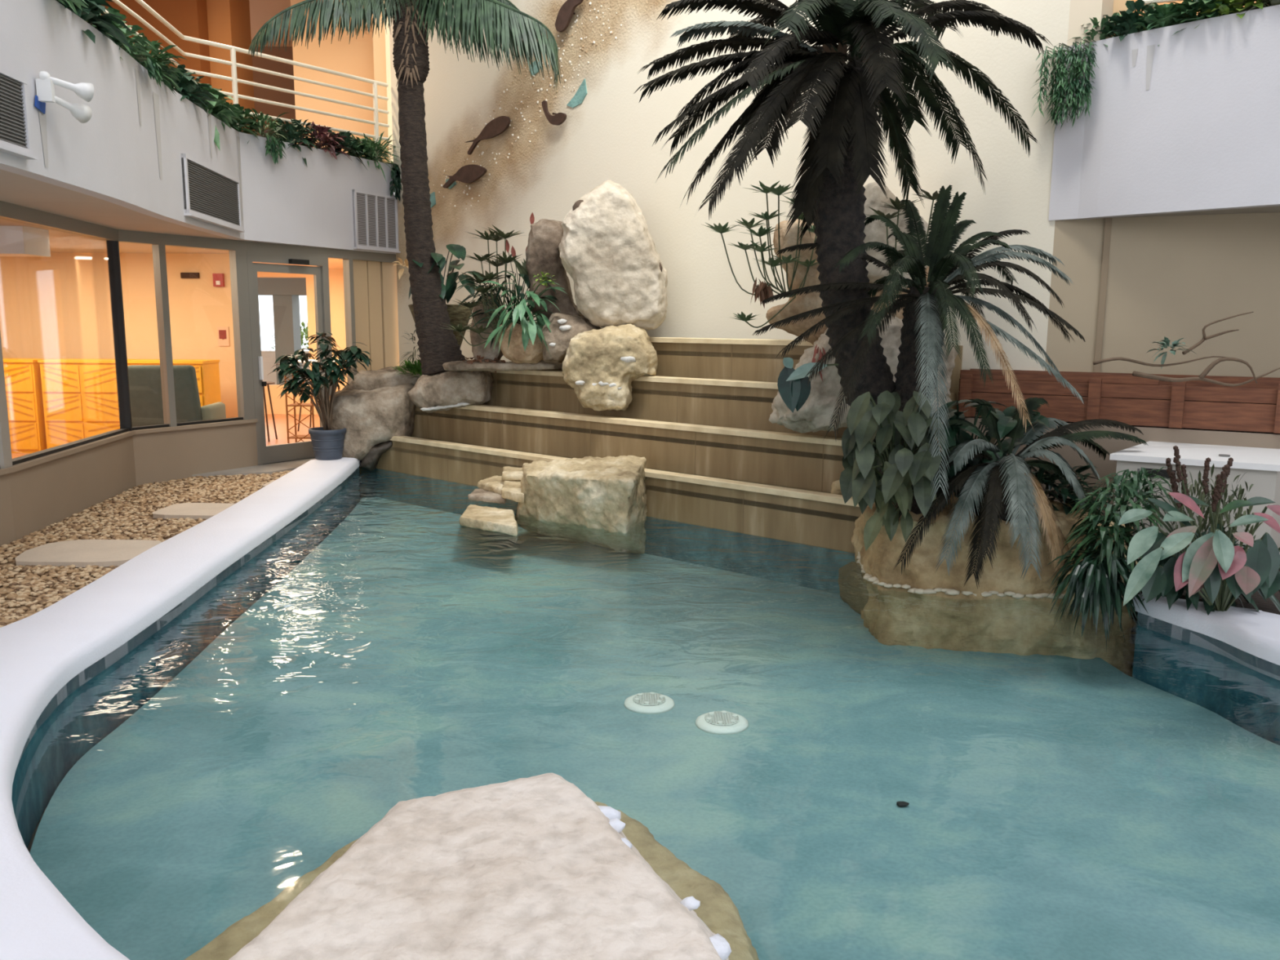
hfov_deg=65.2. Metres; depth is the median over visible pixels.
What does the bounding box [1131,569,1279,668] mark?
floor
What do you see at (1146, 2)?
balcony railing
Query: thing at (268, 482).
stepping stone
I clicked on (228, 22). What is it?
wall pier
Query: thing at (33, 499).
wall
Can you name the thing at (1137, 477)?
fern
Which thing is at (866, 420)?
philodendron
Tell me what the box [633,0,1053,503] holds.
sago palm
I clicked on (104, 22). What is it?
leafy shrub
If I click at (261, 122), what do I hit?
spider plant
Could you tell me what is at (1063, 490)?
fern
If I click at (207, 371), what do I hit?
base cabinet
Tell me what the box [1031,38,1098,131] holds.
ivy
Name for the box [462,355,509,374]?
dry leaves
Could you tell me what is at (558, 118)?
fish sculpture
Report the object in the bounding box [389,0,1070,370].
wall
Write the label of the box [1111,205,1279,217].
ceiling
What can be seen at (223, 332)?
notice
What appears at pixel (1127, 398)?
planter box
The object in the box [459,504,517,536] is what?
flat stone
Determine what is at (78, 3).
ivy
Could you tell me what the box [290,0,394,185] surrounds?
wall
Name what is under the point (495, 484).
flat stone
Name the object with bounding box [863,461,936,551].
trailing plant
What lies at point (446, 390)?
rock shelf
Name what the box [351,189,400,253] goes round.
air vent
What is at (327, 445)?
plant pot
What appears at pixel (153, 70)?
trailing vine
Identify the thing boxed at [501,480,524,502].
flat stone
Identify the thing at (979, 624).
planter
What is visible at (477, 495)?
flat stone
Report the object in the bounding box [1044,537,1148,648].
fern
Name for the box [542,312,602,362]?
rock
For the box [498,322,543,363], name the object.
pot
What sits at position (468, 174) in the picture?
fish sculpture
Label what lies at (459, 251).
philodendron
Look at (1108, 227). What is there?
trim
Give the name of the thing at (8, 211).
trim
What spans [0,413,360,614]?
floor
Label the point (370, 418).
boulder
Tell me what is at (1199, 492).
feathery plant
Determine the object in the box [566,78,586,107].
glass patch
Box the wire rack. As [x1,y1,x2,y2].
[284,373,319,443]
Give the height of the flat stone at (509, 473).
0.061 m
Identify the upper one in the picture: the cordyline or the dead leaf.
the cordyline
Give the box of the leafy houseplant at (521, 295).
[453,270,559,346]
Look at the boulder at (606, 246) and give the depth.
8.91 m
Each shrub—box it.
[57,0,133,49]
[160,64,216,114]
[213,101,266,137]
[267,118,322,165]
[269,321,308,351]
[319,129,371,170]
[1097,0,1169,41]
[1160,0,1244,35]
[1226,0,1279,13]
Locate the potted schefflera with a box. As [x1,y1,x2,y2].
[266,332,372,430]
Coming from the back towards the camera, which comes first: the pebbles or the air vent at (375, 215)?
the air vent at (375, 215)
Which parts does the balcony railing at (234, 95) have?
post, rail, rail, rail, rail, rail, post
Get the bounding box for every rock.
[184,773,759,959]
[342,364,421,390]
[360,440,392,471]
[470,293,508,360]
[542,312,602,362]
[768,311,957,433]
[862,182,929,290]
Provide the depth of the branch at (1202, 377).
6.18 m
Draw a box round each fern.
[122,39,191,94]
[391,359,422,377]
[1025,457,1106,516]
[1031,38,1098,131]
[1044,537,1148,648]
[1061,475,1163,605]
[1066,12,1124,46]
[1083,466,1184,528]
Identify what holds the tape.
attached to the wall at (110, 157)
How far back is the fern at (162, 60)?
7.89 m
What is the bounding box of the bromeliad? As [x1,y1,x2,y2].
[513,258,529,288]
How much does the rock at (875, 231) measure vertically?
0.800 m
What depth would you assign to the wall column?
18.36 m
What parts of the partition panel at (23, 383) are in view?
door, door, door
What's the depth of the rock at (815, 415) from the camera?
7.09 m
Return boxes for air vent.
[0,66,37,159]
[180,153,244,231]
[180,272,199,278]
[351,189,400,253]
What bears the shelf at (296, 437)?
attached to the wire rack
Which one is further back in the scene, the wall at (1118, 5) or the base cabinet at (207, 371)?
the base cabinet at (207, 371)
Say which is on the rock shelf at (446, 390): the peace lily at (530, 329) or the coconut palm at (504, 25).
the coconut palm at (504, 25)
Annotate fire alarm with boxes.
[212,273,224,286]
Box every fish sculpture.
[443,164,486,188]
[465,115,510,155]
[541,100,566,125]
[555,0,583,31]
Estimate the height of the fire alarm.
0.160 m
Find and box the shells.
[432,1,622,210]
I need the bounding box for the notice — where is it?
[217,326,229,346]
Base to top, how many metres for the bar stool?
0.771 m
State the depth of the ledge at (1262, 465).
5.82 m
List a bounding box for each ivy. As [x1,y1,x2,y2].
[55,0,88,13]
[86,7,163,61]
[343,137,390,168]
[1131,1,1198,45]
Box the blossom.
[533,271,555,286]
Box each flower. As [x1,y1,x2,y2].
[506,239,509,253]
[511,245,515,257]
[529,212,534,224]
[811,344,826,381]
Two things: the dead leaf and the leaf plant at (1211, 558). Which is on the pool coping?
the leaf plant at (1211, 558)
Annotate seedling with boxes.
[397,329,420,368]
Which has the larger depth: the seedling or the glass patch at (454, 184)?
the glass patch at (454, 184)
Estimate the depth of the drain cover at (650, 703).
4.99 m
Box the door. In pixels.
[246,251,333,465]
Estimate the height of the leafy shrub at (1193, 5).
0.360 m
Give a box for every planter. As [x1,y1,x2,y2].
[408,304,473,348]
[831,480,1137,676]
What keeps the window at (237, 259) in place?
in the wall at (33, 499)
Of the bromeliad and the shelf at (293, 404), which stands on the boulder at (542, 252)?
the bromeliad
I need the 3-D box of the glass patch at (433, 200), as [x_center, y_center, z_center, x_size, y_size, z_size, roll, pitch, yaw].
[-2.445,-3.287,11.743,0.140,0.177,0.012,8,12,41]
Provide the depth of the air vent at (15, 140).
5.42 m
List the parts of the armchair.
armrest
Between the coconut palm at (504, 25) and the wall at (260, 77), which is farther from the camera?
the wall at (260, 77)
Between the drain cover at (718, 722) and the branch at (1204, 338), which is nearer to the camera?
the drain cover at (718, 722)
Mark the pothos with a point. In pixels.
(224, 113)
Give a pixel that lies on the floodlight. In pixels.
(45, 86)
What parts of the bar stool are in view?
leg, seat, leg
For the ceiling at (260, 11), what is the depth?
14.59 m
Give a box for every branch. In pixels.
[1093,311,1253,366]
[1132,356,1279,386]
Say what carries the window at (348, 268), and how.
in the wall at (370, 293)
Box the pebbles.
[0,470,292,627]
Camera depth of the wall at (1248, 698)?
5.05 m
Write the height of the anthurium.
1.013 m
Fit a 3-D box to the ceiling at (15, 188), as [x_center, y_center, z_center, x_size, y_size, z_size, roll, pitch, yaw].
[-7.547,-2.446,9.645,8.873,0.095,14.601,0,9,0]
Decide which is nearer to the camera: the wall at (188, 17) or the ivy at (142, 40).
the ivy at (142, 40)
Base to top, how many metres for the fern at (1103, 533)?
0.750 m
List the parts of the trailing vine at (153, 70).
stem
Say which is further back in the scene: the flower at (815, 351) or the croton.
the flower at (815, 351)
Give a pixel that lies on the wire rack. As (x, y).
(295, 405)
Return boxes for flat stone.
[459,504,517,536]
[467,488,506,503]
[477,475,517,494]
[501,466,523,480]
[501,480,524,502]
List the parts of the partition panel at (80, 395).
door, door, door, door, door, door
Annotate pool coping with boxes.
[0,457,1279,959]
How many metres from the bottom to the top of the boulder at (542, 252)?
1.076 m
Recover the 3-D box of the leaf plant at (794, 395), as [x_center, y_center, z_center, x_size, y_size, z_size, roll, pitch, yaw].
[1.215,-0.503,6.243,0.710,0.520,0.120,0,9,0]
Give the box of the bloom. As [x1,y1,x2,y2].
[750,277,773,308]
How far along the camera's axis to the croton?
6.13 m
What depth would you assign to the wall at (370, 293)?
12.21 m
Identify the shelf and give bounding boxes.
[285,403,316,406]
[288,435,311,439]
[407,370,493,413]
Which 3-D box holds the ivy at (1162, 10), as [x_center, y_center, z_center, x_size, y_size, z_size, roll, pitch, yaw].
[3.459,-2.950,6.518,0.524,0.350,0.430,0,9,0]
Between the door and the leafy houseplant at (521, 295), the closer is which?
the leafy houseplant at (521, 295)
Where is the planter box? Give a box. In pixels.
[957,368,1279,433]
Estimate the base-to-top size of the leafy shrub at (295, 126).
0.515 m
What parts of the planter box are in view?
post, post, board, post, post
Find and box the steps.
[360,337,963,594]
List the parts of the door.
frame, handle, rail, frame, rail, frame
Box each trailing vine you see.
[133,54,163,87]
[260,133,286,164]
[388,162,401,200]
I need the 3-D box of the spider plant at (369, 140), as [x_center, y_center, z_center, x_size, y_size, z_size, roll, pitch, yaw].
[-3.235,-3.840,12.026,0.862,0.658,1.006,0,9,0]
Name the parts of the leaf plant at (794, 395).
blade, stem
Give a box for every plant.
[235,107,301,149]
[349,131,400,182]
[440,225,528,346]
[700,181,817,328]
[777,357,839,412]
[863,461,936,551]
[928,399,1061,513]
[1118,492,1279,611]
[1118,523,1279,614]
[1146,336,1196,368]
[1166,463,1269,548]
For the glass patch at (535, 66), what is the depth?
10.36 m
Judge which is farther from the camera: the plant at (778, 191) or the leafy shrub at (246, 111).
the leafy shrub at (246, 111)
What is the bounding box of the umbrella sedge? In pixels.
[867,188,955,293]
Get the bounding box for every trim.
[0,200,395,262]
[0,418,257,475]
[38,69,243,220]
[1093,217,1111,372]
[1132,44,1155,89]
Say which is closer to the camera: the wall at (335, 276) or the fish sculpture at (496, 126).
the fish sculpture at (496, 126)
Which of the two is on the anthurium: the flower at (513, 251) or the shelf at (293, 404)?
the flower at (513, 251)
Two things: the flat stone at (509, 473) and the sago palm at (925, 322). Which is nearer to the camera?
the sago palm at (925, 322)
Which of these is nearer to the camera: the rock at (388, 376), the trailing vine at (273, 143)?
the trailing vine at (273, 143)
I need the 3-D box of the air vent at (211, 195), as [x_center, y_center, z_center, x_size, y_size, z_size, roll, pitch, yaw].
[-3.921,-2.619,9.229,0.062,0.508,1.594,-1,9,-6]
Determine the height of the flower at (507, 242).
0.128 m
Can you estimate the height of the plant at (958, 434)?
0.783 m
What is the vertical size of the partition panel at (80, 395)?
1.100 m
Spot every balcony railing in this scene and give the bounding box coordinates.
[102,0,389,161]
[1142,0,1182,4]
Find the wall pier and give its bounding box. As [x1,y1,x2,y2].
[206,0,255,133]
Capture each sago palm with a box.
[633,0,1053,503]
[751,184,1084,513]
[893,397,1148,588]
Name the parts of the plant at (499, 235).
stem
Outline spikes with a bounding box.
[1165,445,1233,548]
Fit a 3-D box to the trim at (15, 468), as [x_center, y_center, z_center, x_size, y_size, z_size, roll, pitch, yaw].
[-4.585,-0.022,6.803,0.923,0.035,8.246,0,9,0]
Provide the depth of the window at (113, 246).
9.29 m
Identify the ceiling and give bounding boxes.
[0,168,342,269]
[248,0,292,46]
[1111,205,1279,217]
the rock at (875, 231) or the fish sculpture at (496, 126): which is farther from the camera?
the fish sculpture at (496, 126)
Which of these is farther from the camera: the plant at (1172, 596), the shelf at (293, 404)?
the shelf at (293, 404)
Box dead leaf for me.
[896,800,909,807]
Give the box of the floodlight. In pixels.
[35,71,93,123]
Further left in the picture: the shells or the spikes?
the shells
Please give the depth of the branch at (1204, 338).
6.39 m
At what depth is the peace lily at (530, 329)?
9.19 m
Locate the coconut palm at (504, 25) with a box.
[247,0,561,375]
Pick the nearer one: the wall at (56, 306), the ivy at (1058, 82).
the ivy at (1058, 82)
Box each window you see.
[0,220,132,468]
[132,244,255,430]
[342,258,356,381]
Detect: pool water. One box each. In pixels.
[29,493,1279,959]
[200,466,1057,626]
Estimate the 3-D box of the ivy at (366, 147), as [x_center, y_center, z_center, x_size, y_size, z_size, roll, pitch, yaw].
[-3.282,-3.887,11.953,0.604,0.412,0.795,0,9,0]
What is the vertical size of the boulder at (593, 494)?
0.859 m
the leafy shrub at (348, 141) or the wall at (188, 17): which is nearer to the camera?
the leafy shrub at (348, 141)
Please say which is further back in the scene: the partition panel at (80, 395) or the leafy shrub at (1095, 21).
the partition panel at (80, 395)
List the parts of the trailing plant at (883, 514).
stem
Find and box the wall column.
[257,277,306,384]
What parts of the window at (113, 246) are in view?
frame, frame, frame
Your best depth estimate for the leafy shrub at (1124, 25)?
6.59 m
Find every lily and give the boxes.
[392,257,408,279]
[483,271,568,356]
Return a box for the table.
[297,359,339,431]
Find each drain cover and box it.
[623,692,674,714]
[695,710,748,734]
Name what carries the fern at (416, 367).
on the rock shelf at (446, 390)
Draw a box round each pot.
[308,426,346,460]
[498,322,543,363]
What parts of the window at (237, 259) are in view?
frame, frame, frame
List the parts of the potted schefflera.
stem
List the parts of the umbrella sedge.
stem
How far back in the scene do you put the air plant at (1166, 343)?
6.33 m
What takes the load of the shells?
attached to the wall at (611, 135)
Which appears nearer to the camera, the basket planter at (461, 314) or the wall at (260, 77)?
the basket planter at (461, 314)
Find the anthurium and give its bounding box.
[506,212,534,305]
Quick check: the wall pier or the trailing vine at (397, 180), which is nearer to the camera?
the trailing vine at (397, 180)
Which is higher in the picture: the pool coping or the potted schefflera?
the potted schefflera
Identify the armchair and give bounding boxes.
[127,364,226,426]
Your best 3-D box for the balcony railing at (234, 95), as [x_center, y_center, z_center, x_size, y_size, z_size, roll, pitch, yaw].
[-4.206,-3.636,7.918,1.343,0.977,8.676,1,9,7]
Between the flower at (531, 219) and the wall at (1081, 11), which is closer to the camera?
the wall at (1081, 11)
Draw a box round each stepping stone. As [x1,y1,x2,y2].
[14,539,161,567]
[152,502,235,519]
[262,480,275,488]
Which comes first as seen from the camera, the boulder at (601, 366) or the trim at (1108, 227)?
the trim at (1108, 227)
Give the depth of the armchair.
10.54 m
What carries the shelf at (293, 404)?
attached to the wire rack
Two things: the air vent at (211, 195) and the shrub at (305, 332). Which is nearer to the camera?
the air vent at (211, 195)
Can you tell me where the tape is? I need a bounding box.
[34,95,45,114]
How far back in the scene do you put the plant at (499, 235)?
9.40 m
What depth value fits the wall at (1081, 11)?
6.81 m
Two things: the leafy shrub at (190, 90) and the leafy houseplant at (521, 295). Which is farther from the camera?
the leafy houseplant at (521, 295)
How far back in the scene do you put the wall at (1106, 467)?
6.72 m
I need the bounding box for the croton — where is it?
[1194,0,1279,28]
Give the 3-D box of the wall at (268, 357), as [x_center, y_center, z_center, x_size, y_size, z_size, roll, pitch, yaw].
[-5.986,-2.019,19.605,6.000,1.000,0.150,0,9,0]
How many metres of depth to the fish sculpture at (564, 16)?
9.88 m
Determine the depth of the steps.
8.36 m
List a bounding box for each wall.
[0,0,395,253]
[0,226,50,257]
[0,252,238,417]
[0,422,257,546]
[11,466,1279,848]
[101,0,211,84]
[252,46,295,135]
[257,269,347,414]
[261,351,310,385]
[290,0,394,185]
[352,259,399,373]
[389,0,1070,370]
[964,416,1279,518]
[1044,212,1279,377]
[1048,4,1279,220]
[1066,0,1113,46]
[1111,0,1256,36]
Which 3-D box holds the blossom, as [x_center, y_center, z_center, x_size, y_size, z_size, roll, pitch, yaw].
[-0.879,-1.835,9.172,0.223,0.149,0.177,0,9,0]
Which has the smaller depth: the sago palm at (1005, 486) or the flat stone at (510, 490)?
the sago palm at (1005, 486)
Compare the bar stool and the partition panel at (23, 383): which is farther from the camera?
the bar stool
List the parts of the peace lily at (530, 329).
stem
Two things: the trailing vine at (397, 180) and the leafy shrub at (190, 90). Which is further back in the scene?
the trailing vine at (397, 180)
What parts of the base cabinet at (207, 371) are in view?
door, door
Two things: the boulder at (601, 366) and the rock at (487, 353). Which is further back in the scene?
the rock at (487, 353)
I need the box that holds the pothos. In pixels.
[197,83,243,151]
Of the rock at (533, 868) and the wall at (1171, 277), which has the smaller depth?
the rock at (533, 868)
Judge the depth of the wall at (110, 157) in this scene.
7.50 m
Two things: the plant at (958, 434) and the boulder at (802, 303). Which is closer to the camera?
the plant at (958, 434)
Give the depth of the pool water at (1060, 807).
4.41 m
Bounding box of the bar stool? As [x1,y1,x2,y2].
[262,381,277,441]
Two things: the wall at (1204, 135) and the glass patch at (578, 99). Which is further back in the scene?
the glass patch at (578, 99)
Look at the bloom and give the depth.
7.34 m
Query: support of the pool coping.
on the wall at (1248, 698)
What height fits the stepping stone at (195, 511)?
0.035 m
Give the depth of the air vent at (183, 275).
12.52 m
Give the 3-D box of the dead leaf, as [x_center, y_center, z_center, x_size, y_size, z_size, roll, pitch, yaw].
[1.051,1.295,3.996,0.054,0.021,0.032,0,9,0]
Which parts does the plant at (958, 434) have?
stem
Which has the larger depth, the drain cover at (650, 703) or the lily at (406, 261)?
the lily at (406, 261)
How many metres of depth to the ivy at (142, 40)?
7.16 m
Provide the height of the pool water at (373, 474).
0.001 m
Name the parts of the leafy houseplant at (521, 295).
stem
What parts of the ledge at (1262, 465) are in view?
lid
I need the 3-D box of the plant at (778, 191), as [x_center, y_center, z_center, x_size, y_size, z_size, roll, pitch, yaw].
[0.941,-1.636,7.317,0.988,1.039,0.680,0,9,0]
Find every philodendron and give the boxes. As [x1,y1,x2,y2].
[408,244,486,304]
[839,390,946,517]
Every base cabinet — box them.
[127,359,221,406]
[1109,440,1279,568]
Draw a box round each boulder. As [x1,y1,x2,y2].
[328,383,416,460]
[515,455,647,553]
[525,218,584,319]
[558,180,667,329]
[562,324,657,411]
[765,218,929,345]
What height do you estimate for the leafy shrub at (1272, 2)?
0.335 m
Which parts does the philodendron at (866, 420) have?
stem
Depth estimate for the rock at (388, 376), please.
10.83 m
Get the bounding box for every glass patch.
[430,191,435,208]
[445,178,456,189]
[528,60,540,75]
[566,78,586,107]
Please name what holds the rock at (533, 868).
on the pool water at (1060, 807)
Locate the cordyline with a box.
[299,121,355,159]
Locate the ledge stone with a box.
[442,360,562,371]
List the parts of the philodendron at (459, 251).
stem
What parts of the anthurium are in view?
stem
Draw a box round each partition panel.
[2,358,56,453]
[37,358,137,448]
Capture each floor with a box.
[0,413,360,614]
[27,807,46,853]
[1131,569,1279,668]

